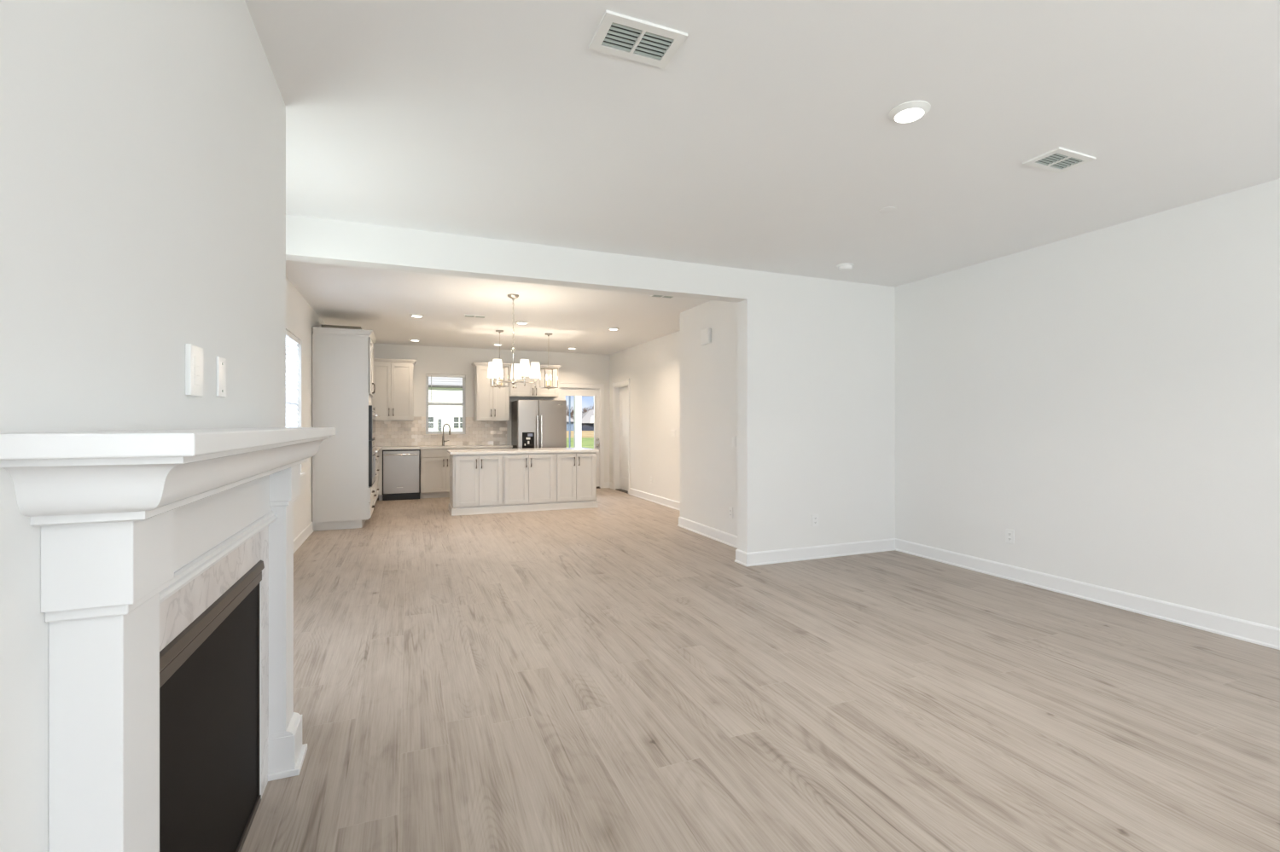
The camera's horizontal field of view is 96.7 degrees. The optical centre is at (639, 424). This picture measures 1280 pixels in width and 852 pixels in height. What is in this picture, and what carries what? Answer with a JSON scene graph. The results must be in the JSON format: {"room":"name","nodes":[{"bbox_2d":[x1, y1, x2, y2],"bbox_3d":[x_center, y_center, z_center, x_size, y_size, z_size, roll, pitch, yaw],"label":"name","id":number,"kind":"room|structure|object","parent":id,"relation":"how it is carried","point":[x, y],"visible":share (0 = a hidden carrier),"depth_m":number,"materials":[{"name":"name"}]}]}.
{"room":"empty living room","nodes":[
{"label":"empty living room","id":0,"kind":"room"},
{"bbox_2d":[0,0,285,851],"bbox_3d":[-1.453,-0.061,1.433,0.587,2.743,2.200,0,0,-22],"label":"wall","id":1,"kind":"structure","parent":0,"point":[142,142],"depth_m":1.07,"materials":[{"name":"paint"}]},
{"bbox_2d":[0,427,335,851],"bbox_3d":[-1.078,0.661,1.586,0.223,1.298,1.720,0,0,-22],"label":"fireplace mantel","id":2,"kind":"object","parent":1,"relation":"attached to","point":[142,532],"visible":0.93,"depth_m":0.91,"materials":[{"name":"white paint"}]},
{"bbox_2d":[0,427,335,459],"bbox_3d":[-1.078,0.030,1.586,0.223,0.034,1.720,0,0,-22],"label":"shelf","id":3,"kind":"object","parent":2,"relation":"attached to","point":[187,444],"depth_m":0.82,"materials":[{"name":"white paint"}]},
{"bbox_2d":[159,560,264,851],"bbox_3d":[-1.159,0.891,1.556,0.044,0.837,0.907,0,0,-22],"label":"fireplace insert","id":4,"kind":"object","parent":2,"relation":"in","point":[210,799],"visible":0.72,"depth_m":1.50,"materials":[{"name":"brown metal"}]},
{"bbox_2d":[159,560,264,672],"bbox_3d":[-1.159,0.488,1.556,0.044,0.031,0.907,0,0,-22],"label":"hood","id":5,"kind":"object","parent":4,"relation":"attached to","point":[168,656],"depth_m":1.42,"materials":[{"name":"brown metal"}]},
{"bbox_2d":[185,343,203,396],"bbox_3d":[-1.136,-0.136,1.451,0.014,0.128,0.092,0,0,-22],"label":"wall plate","id":6,"kind":"object","parent":1,"relation":"attached to","point":[194,355],"visible":1,"depth_m":1.43,"materials":[{"name":"white plastic"}]},
{"bbox_2d":[215,356,226,397],"bbox_3d":[-1.228,-0.138,1.669,0.008,0.115,0.070,0,0,-22],"label":"blank plate","id":7,"kind":"object","parent":1,"relation":"attached to","point":[220,363],"visible":1,"depth_m":1.65,"materials":[{"name":"white plastic"}]},
{"bbox_2d":[285,276,325,539],"bbox_3d":[-2.350,-0.061,2.661,0.150,2.743,15.500,0,0,-22],"label":"wall","id":8,"kind":"structure","parent":0,"point":[300,317],"depth_m":6.41,"materials":[{"name":"paint"}]},
{"bbox_2d":[285,340,294,395],"bbox_3d":[-3.597,-0.200,5.689,0.050,1.460,1.210,0,0,-22],"label":"window","id":9,"kind":"structure","parent":8,"relation":"in","point":[286,340],"depth_m":6.19,"materials":[{"name":"clear glass"}]},
{"bbox_2d":[285,330,300,427],"bbox_3d":[-3.542,-0.200,5.712,0.053,1.452,1.186,0,0,-22],"label":"window blind","id":10,"kind":"object","parent":9,"relation":"attached to","point":[291,401],"visible":0.41,"depth_m":5.93,"materials":[{"name":"white plastic"}]},
{"bbox_2d":[293,521,313,553],"bbox_3d":[-3.067,1.249,4.650,0.020,0.122,4.975,0,0,-22],"label":"baseboard","id":11,"kind":"structure","parent":8,"relation":"attached to","point":[304,535],"depth_m":6.28,"materials":[{"name":"white paint"}]},
{"bbox_2d":[372,343,609,498],"bbox_3d":[-2.943,-0.061,10.867,5.230,2.743,0.150,0,0,-22],"label":"wall","id":12,"kind":"structure","parent":0,"point":[575,368],"depth_m":10.72,"materials":[{"name":"paint"}]},
{"bbox_2d":[372,358,416,421],"bbox_3d":[-4.371,-0.598,9.986,0.822,1.072,0.395,0,0,-22],"label":"upper cabinet","id":13,"kind":"object","parent":12,"relation":"attached to","point":[392,399],"visible":0.83,"depth_m":9.86,"materials":[{"name":"beige paint"}]},
{"bbox_2d":[375,416,506,447],"bbox_3d":[-3.871,0.127,10.402,2.842,0.534,0.012,0,0,-22],"label":"tile backsplash","id":14,"kind":"structure","parent":12,"relation":"attached to","point":[387,433],"depth_m":10.40,"materials":[{"name":"beige tile"}]},
{"bbox_2d":[425,374,465,434],"bbox_3d":[-3.623,-0.372,10.606,0.695,1.105,0.050,0,0,-22],"label":"window","id":15,"kind":"structure","parent":12,"relation":"in","point":[427,404],"depth_m":10.54,"materials":[{"name":"white plastic"}]},
{"bbox_2d":[426,374,465,434],"bbox_3d":[-3.598,-0.372,10.544,0.679,1.097,0.062,0,0,-22],"label":"window blind","id":16,"kind":"object","parent":15,"relation":"attached to","point":[427,375],"visible":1,"depth_m":10.56,"materials":[{"name":"white plastic"}]},
{"bbox_2d":[422,434,469,436],"bbox_3d":[-3.589,0.195,10.537,0.815,0.026,0.115,0,0,-22],"label":"trim","id":17,"kind":"structure","parent":12,"relation":"attached to","point":[422,434],"depth_m":10.48,"materials":[{"name":"wood"}]},
{"bbox_2d":[471,361,510,421],"bbox_3d":[-2.791,-0.598,10.629,0.651,1.072,0.395,0,0,-22],"label":"upper cabinet","id":18,"kind":"object","parent":12,"relation":"attached to","point":[490,404],"visible":0.81,"depth_m":10.47,"materials":[{"name":"beige paint"}]},
{"bbox_2d":[509,363,561,398],"bbox_3d":[-2.038,-0.828,10.935,0.972,0.612,0.395,0,0,-22],"label":"upper cabinet","id":19,"kind":"object","parent":12,"relation":"attached to","point":[528,391],"visible":0.66,"depth_m":10.82,"materials":[{"name":"beige paint"}]},
{"bbox_2d":[556,382,604,488],"bbox_3d":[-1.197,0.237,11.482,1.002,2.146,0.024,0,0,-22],"label":"trim","id":20,"kind":"structure","parent":12,"relation":"attached to","point":[560,384],"depth_m":11.64,"materials":[{"name":"white paint"}]},
{"bbox_2d":[560,388,600,488],"bbox_3d":[-1.222,0.292,11.544,0.840,2.035,0.191,0,0,-22],"label":"door","id":21,"kind":"structure","parent":12,"relation":"in","point":[564,392],"depth_m":11.63,"materials":[{"name":"white paint"}]},
{"bbox_2d":[285,214,895,552],"bbox_3d":[-0.059,-0.061,4.925,5.800,2.743,0.170,0,0,-22],"label":"wall","id":22,"kind":"structure","parent":0,"point":[816,357],"depth_m":5.40,"materials":[{"name":"paint"}]},
{"bbox_2d":[734,538,895,566],"bbox_3d":[1.785,1.249,5.675,1.820,0.122,0.210,0,0,-22],"label":"baseboard","id":23,"kind":"structure","parent":22,"relation":"attached to","point":[745,559],"depth_m":5.53,"materials":[{"name":"white paint"}]},
{"bbox_2d":[812,514,818,526],"bbox_3d":[1.709,0.936,5.547,0.074,0.118,0.009,0,0,-22],"label":"outlet","id":24,"kind":"object","parent":22,"relation":"attached to","point":[815,517],"visible":1,"depth_m":5.54,"materials":[{"name":"white plastic"}]},
{"bbox_2d":[609,331,680,502],"bbox_3d":[0.287,-0.061,9.664,0.150,2.743,4.510,0,0,-22],"label":"wall","id":25,"kind":"structure","parent":0,"point":[652,368],"depth_m":9.66,"materials":[{"name":"paint"}]},
{"bbox_2d":[604,482,612,489],"bbox_3d":[-0.644,1.249,11.583,0.130,0.122,0.255,0,0,-22],"label":"baseboard","id":26,"kind":"structure","parent":25,"relation":"attached to","point":[607,485],"depth_m":11.68,"materials":[{"name":"white paint"}]},
{"bbox_2d":[612,378,629,494],"bbox_3d":[-0.370,0.230,11.049,0.024,2.161,0.932,0,0,-22],"label":"trim","id":27,"kind":"structure","parent":25,"relation":"attached to","point":[624,382],"depth_m":10.95,"materials":[{"name":"white paint"}]},
{"bbox_2d":[615,386,628,494],"bbox_3d":[-0.291,0.289,11.081,0.135,2.042,0.738,0,0,-22],"label":"door","id":28,"kind":"structure","parent":25,"relation":"in","point":[623,391],"depth_m":11.20,"materials":[{"name":"white paint"}]},
{"bbox_2d":[615,384,628,488],"bbox_3d":[-0.289,0.280,11.082,0.150,2.060,0.770,0,0,-22],"label":"trim","id":29,"kind":"structure","parent":25,"relation":"attached to","point":[617,388],"depth_m":11.41,"materials":[{"name":"white paint"}]},
{"bbox_2d":[670,430,675,437],"bbox_3d":[0.520,0.140,8.879,0.010,0.118,0.166,0,0,-22],"label":"light switch","id":30,"kind":"object","parent":25,"relation":"attached to","point":[672,432],"visible":1,"depth_m":8.86,"materials":[{"name":"white plastic"}]},
{"bbox_2d":[680,300,737,536],"bbox_3d":[1.553,-0.061,6.709,1.470,2.743,1.920,0,0,-22],"label":"wall","id":31,"kind":"structure","parent":0,"point":[708,372],"depth_m":6.61,"materials":[{"name":"paint"}]},
{"bbox_2d":[628,488,737,548],"bbox_3d":[0.513,1.249,8.086,0.620,0.122,5.215,0,0,-22],"label":"baseboard","id":32,"kind":"structure","parent":31,"relation":"attached to","point":[729,539],"depth_m":6.98,"materials":[{"name":"white paint"}]},
{"bbox_2d":[700,327,711,345],"bbox_3d":[0.767,-1.025,6.626,0.049,0.180,0.190,0,0,-22],"label":"wall box","id":33,"kind":"object","parent":31,"relation":"attached to","point":[706,334],"visible":1,"depth_m":6.57,"materials":[{"name":"white plastic"}]},
{"bbox_2d":[728,506,733,518],"bbox_3d":[0.981,0.955,6.152,0.009,0.118,0.074,0,0,-22],"label":"outlet","id":34,"kind":"object","parent":31,"relation":"attached to","point":[730,509],"visible":1,"depth_m":6.14,"materials":[{"name":"white plastic"}]},
{"bbox_2d":[240,488,1279,851],"bbox_3d":[0.406,1.370,3.781,6.100,0.120,15.800,0,0,-22],"label":"floor","id":35,"kind":"structure","parent":0,"point":[609,677],"depth_m":2.66,"materials":[{"name":"brown wood"}]},
{"bbox_2d":[312,326,376,531],"bbox_3d":[-3.846,0.061,7.454,0.678,2.497,0.897,0,0,-22],"label":"tall cabinet","id":36,"kind":"object","parent":35,"relation":"on","point":[344,387],"visible":0.98,"depth_m":7.08,"materials":[{"name":"beige paint"}]},
{"bbox_2d":[321,325,361,329],"bbox_3d":[-3.910,-1.226,7.489,0.455,0.089,0.380,0,0,-22],"label":"flat box","id":37,"kind":"object","parent":36,"relation":"on","point":[322,326],"visible":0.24,"depth_m":7.32,"materials":[{"name":"grey cardboard"}]},
{"bbox_2d":[368,439,379,487],"bbox_3d":[-3.803,0.500,7.471,0.680,0.582,0.765,0,0,-22],"label":"wall oven","id":38,"kind":"object","parent":36,"relation":"in","point":[372,450],"visible":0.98,"depth_m":7.24,"materials":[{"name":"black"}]},
{"bbox_2d":[368,405,379,440],"bbox_3d":[-3.803,-0.019,7.471,0.680,0.444,0.765,0,0,-22],"label":"microwave oven","id":39,"kind":"object","parent":36,"relation":"in","point":[372,416],"visible":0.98,"depth_m":7.24,"materials":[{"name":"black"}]},
{"bbox_2d":[373,459,377,506],"bbox_3d":[-4.163,0.874,8.218,0.655,0.872,0.838,0,0,-22],"label":"base cabinet","id":40,"kind":"object","parent":35,"relation":"on","point":[375,495],"visible":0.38,"depth_m":8.54,"materials":[{"name":"beige paint"}]},
{"bbox_2d":[375,445,512,453],"bbox_3d":[-3.418,0.416,9.325,2.880,0.040,2.339,0,0,-22],"label":"countertop","id":41,"kind":"structure","parent":40,"relation":"on","point":[454,446],"depth_m":10.16,"materials":[{"name":"white stone"}]},
{"bbox_2d":[442,424,450,446],"bbox_3d":[-3.517,0.190,10.326,0.163,0.410,0.056,0,0,-12],"label":"kitchen faucet","id":42,"kind":"object","parent":41,"relation":"on","point":[443,438],"visible":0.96,"depth_m":10.31,"materials":[{"name":"silver metal"}]},
{"bbox_2d":[375,452,379,501],"bbox_3d":[-4.472,0.874,8.978,0.655,0.872,0.798,0,0,-22],"label":"base cabinet","id":43,"kind":"object","parent":35,"relation":"on","point":[376,454],"visible":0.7,"depth_m":9.04,"materials":[{"name":"beige paint"}]},
{"bbox_2d":[378,451,378,495],"bbox_3d":[-4.771,0.874,9.661,0.616,0.872,0.688,0,0,-22],"label":"base cabinet","id":44,"kind":"object","parent":35,"relation":"on","point":[378,451],"visible":0.02,"depth_m":9.72,"materials":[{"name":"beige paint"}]},
{"bbox_2d":[378,449,382,500],"bbox_3d":[-4.516,0.874,9.920,0.048,0.872,0.400,0,0,-22],"label":"cabinet filler","id":45,"kind":"object","parent":35,"relation":"on","point":[380,450],"visible":0.68,"depth_m":9.74,"materials":[{"name":"beige paint"}]},
{"bbox_2d":[382,449,420,500],"bbox_3d":[-4.190,0.874,10.001,0.612,0.872,0.475,0,0,-22],"label":"dishwasher","id":46,"kind":"object","parent":35,"relation":"on","point":[401,468],"visible":1,"depth_m":9.84,"materials":[{"name":"silver metal"}]},
{"bbox_2d":[419,448,469,499],"bbox_3d":[-3.529,0.874,10.291,0.828,0.872,0.455,0,0,-22],"label":"base cabinet","id":47,"kind":"object","parent":35,"relation":"on","point":[434,463],"visible":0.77,"depth_m":10.06,"materials":[{"name":"beige paint"}]},
{"bbox_2d":[449,453,503,508],"bbox_3d":[-2.468,0.820,8.572,0.713,0.769,0.700,0,0,-22],"label":"base cabinet","id":48,"kind":"object","parent":35,"relation":"on","point":[475,480],"visible":0.96,"depth_m":8.28,"materials":[{"name":"beige paint"}]},
{"bbox_2d":[447,448,599,454],"bbox_3d":[-1.841,0.415,8.948,2.223,0.038,0.875,0,0,-22],"label":"countertop","id":49,"kind":"structure","parent":48,"relation":"on","point":[480,451],"depth_m":8.70,"materials":[{"name":"white stone"}]},
{"bbox_2d":[469,448,511,449],"bbox_3d":[-2.796,0.874,10.589,0.755,0.872,0.455,0,0,-22],"label":"base cabinet","id":50,"kind":"object","parent":35,"relation":"on","point":[490,448],"visible":0.03,"depth_m":10.46,"materials":[{"name":"beige paint"}]},
{"bbox_2d":[448,500,598,516],"bbox_3d":[-1.805,1.258,8.859,2.201,0.105,0.667,0,0,-22],"label":"baseboard","id":51,"kind":"structure","parent":35,"relation":"on","point":[556,506],"depth_m":8.52,"materials":[{"name":"beige paint"}]},
{"bbox_2d":[503,453,555,506],"bbox_3d":[-1.775,0.820,8.853,0.782,0.769,0.700,0,0,-22],"label":"base cabinet","id":52,"kind":"object","parent":35,"relation":"on","point":[528,478],"visible":0.94,"depth_m":8.56,"materials":[{"name":"beige paint"}]},
{"bbox_2d":[511,400,566,448],"bbox_3d":[-1.905,0.432,10.710,0.892,1.755,0.822,0,0,-22],"label":"refrigerator","id":53,"kind":"object","parent":35,"relation":"on","point":[534,423],"visible":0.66,"depth_m":10.40,"materials":[{"name":"grey metal"}]},
{"bbox_2d":[555,452,596,502],"bbox_3d":[-1.106,0.820,9.125,0.662,0.769,0.700,0,0,-22],"label":"base cabinet","id":54,"kind":"object","parent":35,"relation":"on","point":[575,472],"visible":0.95,"depth_m":8.83,"materials":[{"name":"beige paint"}]},
{"bbox_2d":[244,0,1279,354],"bbox_3d":[0.406,-1.508,3.781,6.100,0.150,15.800,0,0,-22],"label":"ceiling","id":55,"kind":"structure","parent":0,"point":[768,142],"depth_m":2.75,"materials":[{"name":"paint"}]},
{"bbox_2d":[409,338,420,341],"bbox_3d":[-3.800,-1.422,9.606,0.176,0.022,0.176,0,0,-22],"label":"recessed light","id":56,"kind":"object","parent":55,"relation":"in","point":[411,340],"visible":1,"depth_m":9.55,"materials":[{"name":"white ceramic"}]},
{"bbox_2d":[409,314,424,317],"bbox_3d":[-2.922,-1.422,7.448,0.176,0.022,0.176,0,0,-22],"label":"recessed light","id":57,"kind":"object","parent":55,"relation":"in","point":[411,315],"visible":1,"depth_m":7.41,"materials":[{"name":"white plastic"}]},
{"bbox_2d":[463,314,486,318],"bbox_3d":[-2.181,-1.428,7.517,0.285,0.010,0.150,0,0,-22],"label":"ceiling vent","id":58,"kind":"object","parent":55,"relation":"in","point":[464,315],"visible":1,"depth_m":7.49,"materials":[{"name":"white metal"}]},
{"bbox_2d":[490,330,508,389],"bbox_3d":[-2.143,-0.989,8.682,0.221,0.889,0.221,0,0,-31],"label":"lantern pendant","id":59,"kind":"object","parent":55,"relation":"hanging from","point":[497,331],"visible":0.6,"depth_m":8.67,"materials":[{"name":"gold metal"}]},
{"bbox_2d":[487,293,541,389],"bbox_3d":[-1.384,-0.917,6.311,0.575,1.031,0.594,0,0,-22],"label":"chandelier","id":60,"kind":"object","parent":55,"relation":"hanging from","point":[495,368],"visible":1,"depth_m":6.29,"materials":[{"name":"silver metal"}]},
{"bbox_2d":[515,320,528,324],"bbox_3d":[-1.655,-1.422,7.963,0.176,0.022,0.176,0,0,-22],"label":"recessed light","id":61,"kind":"object","parent":55,"relation":"in","point":[517,322],"visible":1,"depth_m":7.91,"materials":[{"name":"white plastic"}]},
{"bbox_2d":[539,332,558,389],"bbox_3d":[-1.440,-0.989,8.968,0.221,0.889,0.221,0,0,-31],"label":"lantern pendant","id":62,"kind":"object","parent":55,"relation":"hanging from","point":[549,387],"visible":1,"depth_m":8.93,"materials":[{"name":"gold metal"}]},
{"bbox_2d":[607,327,619,330],"bbox_3d":[-0.394,-1.422,8.475,0.176,0.022,0.176,0,0,-22],"label":"recessed light","id":63,"kind":"object","parent":55,"relation":"in","point":[609,328],"visible":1,"depth_m":8.43,"materials":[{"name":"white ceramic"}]},
{"bbox_2d":[588,10,687,68],"bbox_3d":[-0.009,-1.428,2.120,0.315,0.010,0.205,0,0,-22],"label":"ceiling vent","id":64,"kind":"object","parent":55,"relation":"in","point":[619,35],"visible":1,"depth_m":2.11,"materials":[{"name":"white metal"}]},
{"bbox_2d":[649,294,674,298],"bbox_3d":[0.266,-1.428,6.304,0.270,0.010,0.200,0,0,-22],"label":"ceiling vent","id":65,"kind":"object","parent":55,"relation":"in","point":[652,295],"visible":0.48,"depth_m":6.35,"materials":[{"name":"white metal"}]},
{"bbox_2d":[836,262,853,271],"bbox_3d":[1.847,-1.410,5.122,0.144,0.046,0.144,0,0,-22],"label":"smoke detector","id":66,"kind":"object","parent":55,"relation":"attached to","point":[847,266],"visible":1,"depth_m":5.08,"materials":[{"name":"white plastic"}]},
{"bbox_2d":[878,206,896,213],"bbox_3d":[1.652,-1.431,3.797,0.110,0.004,0.110,0,0,-22],"label":"cover plate","id":67,"kind":"object","parent":55,"relation":"attached to","point":[890,209],"visible":1,"depth_m":3.79,"materials":[{"name":"paint"}]},
{"bbox_2d":[888,100,930,122],"bbox_3d":[1.231,-1.422,2.603,0.176,0.022,0.176,0,0,-22],"label":"recessed light","id":68,"kind":"object","parent":55,"relation":"in","point":[907,112],"visible":1,"depth_m":2.57,"materials":[{"name":"white plastic"}]},
{"bbox_2d":[1022,146,1096,174],"bbox_3d":[2.269,-1.428,3.081,0.305,0.010,0.190,0,0,-22],"label":"ceiling vent","id":69,"kind":"object","parent":55,"relation":"in","point":[1059,160],"visible":1,"depth_m":3.07,"materials":[{"name":"white metal"}]},
{"bbox_2d":[895,178,1279,628],"bbox_3d":[4.373,-0.061,1.923,0.150,2.743,9.070,0,0,-22],"label":"wall","id":70,"kind":"structure","parent":0,"point":[1108,398],"depth_m":4.08,"materials":[{"name":"paint"}]},
{"bbox_2d":[1005,529,1014,544],"bbox_3d":[3.119,0.946,4.796,0.009,0.118,0.074,0,0,-22],"label":"outlet","id":71,"kind":"object","parent":70,"relation":"attached to","point":[1009,534],"visible":1,"depth_m":4.79,"materials":[{"name":"white plastic"}]},
{"bbox_2d":[895,538,1279,650],"bbox_3d":[4.326,1.249,1.812,0.020,0.122,8.900,0,0,-22],"label":"baseboard","id":72,"kind":"structure","parent":70,"relation":"attached to","point":[1265,636],"depth_m":4.08,"materials":[{"name":"white paint"}]},
{"label":"outside","id":73,"kind":"structure","parent":0,"visible":0},
{"bbox_2d":[566,437,593,448],"bbox_3d":[23.199,1.610,49.153,400.000,0.200,50.400,0,0,-22],"label":"ground","id":74,"kind":"structure","parent":73,"point":[585,442],"depth_m":45.86,"materials":[{"name":"plant"}]},
{"bbox_2d":[428,384,462,431],"bbox_3d":[-19.539,-1.165,57.365,22.000,5.350,11.400,0,0,-22],"label":"house","id":75,"kind":"structure","parent":74,"relation":"on","point":[436,413],"depth_m":52.11,"materials":[{"name":"beige"}]},
{"bbox_3d":[-1.515,1.425,13.288,3.200,0.170,3.240,0,0,-22],"label":"porch slab","id":76,"kind":"object","parent":74,"relation":"on","visible":0},
{"bbox_2d":[569,395,581,448],"bbox_3d":[-1.678,-0.050,14.769,0.246,2.780,0.417,0,0,-22],"label":"porch post","id":77,"kind":"object","parent":76,"relation":"on","point":[577,399],"visible":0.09,"depth_m":14.61,"materials":[{"name":"white paint"}]},
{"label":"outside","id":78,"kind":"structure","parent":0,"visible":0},
{"bbox_2d":[566,430,593,437],"bbox_3d":[-27.484,1.611,200.401,500.000,0.199,268.000,0,0,-22],"label":"soil","id":79,"kind":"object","parent":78,"point":[584,433],"depth_m":88.14,"materials":[{"name":"beige soil"}]},
{"bbox_2d":[566,415,573,430],"bbox_3d":[-22.325,-1.190,134.331,13.000,5.400,11.500,0,0,-22],"label":"house","id":80,"kind":"structure","parent":79,"relation":"on","point":[567,417],"depth_m":131.71,"materials":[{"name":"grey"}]},
{"bbox_2d":[566,406,573,418],"bbox_3d":[-19.596,-2.027,157.926,5.546,7.094,5.527,0,0,-22],"label":"bare tree","id":81,"kind":"object","parent":79,"relation":"on","point":[567,410],"visible":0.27,"depth_m":158.38,"materials":[{"name":"grey plant"}]},
{"bbox_2d":[581,409,593,430],"bbox_3d":[-8.800,-1.040,139.828,16.200,5.100,11.500,0,0,-22],"label":"house","id":82,"kind":"structure","parent":79,"relation":"on","point":[587,418],"depth_m":133.59,"materials":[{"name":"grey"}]},
{"bbox_2d":[581,407,593,414],"bbox_3d":[-14.458,-1.943,154.856,5.079,6.928,4.817,0,0,-22],"label":"bare tree","id":83,"kind":"object","parent":79,"relation":"on","point":[584,410],"visible":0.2,"depth_m":155.23,"materials":[{"name":"grey plant"}]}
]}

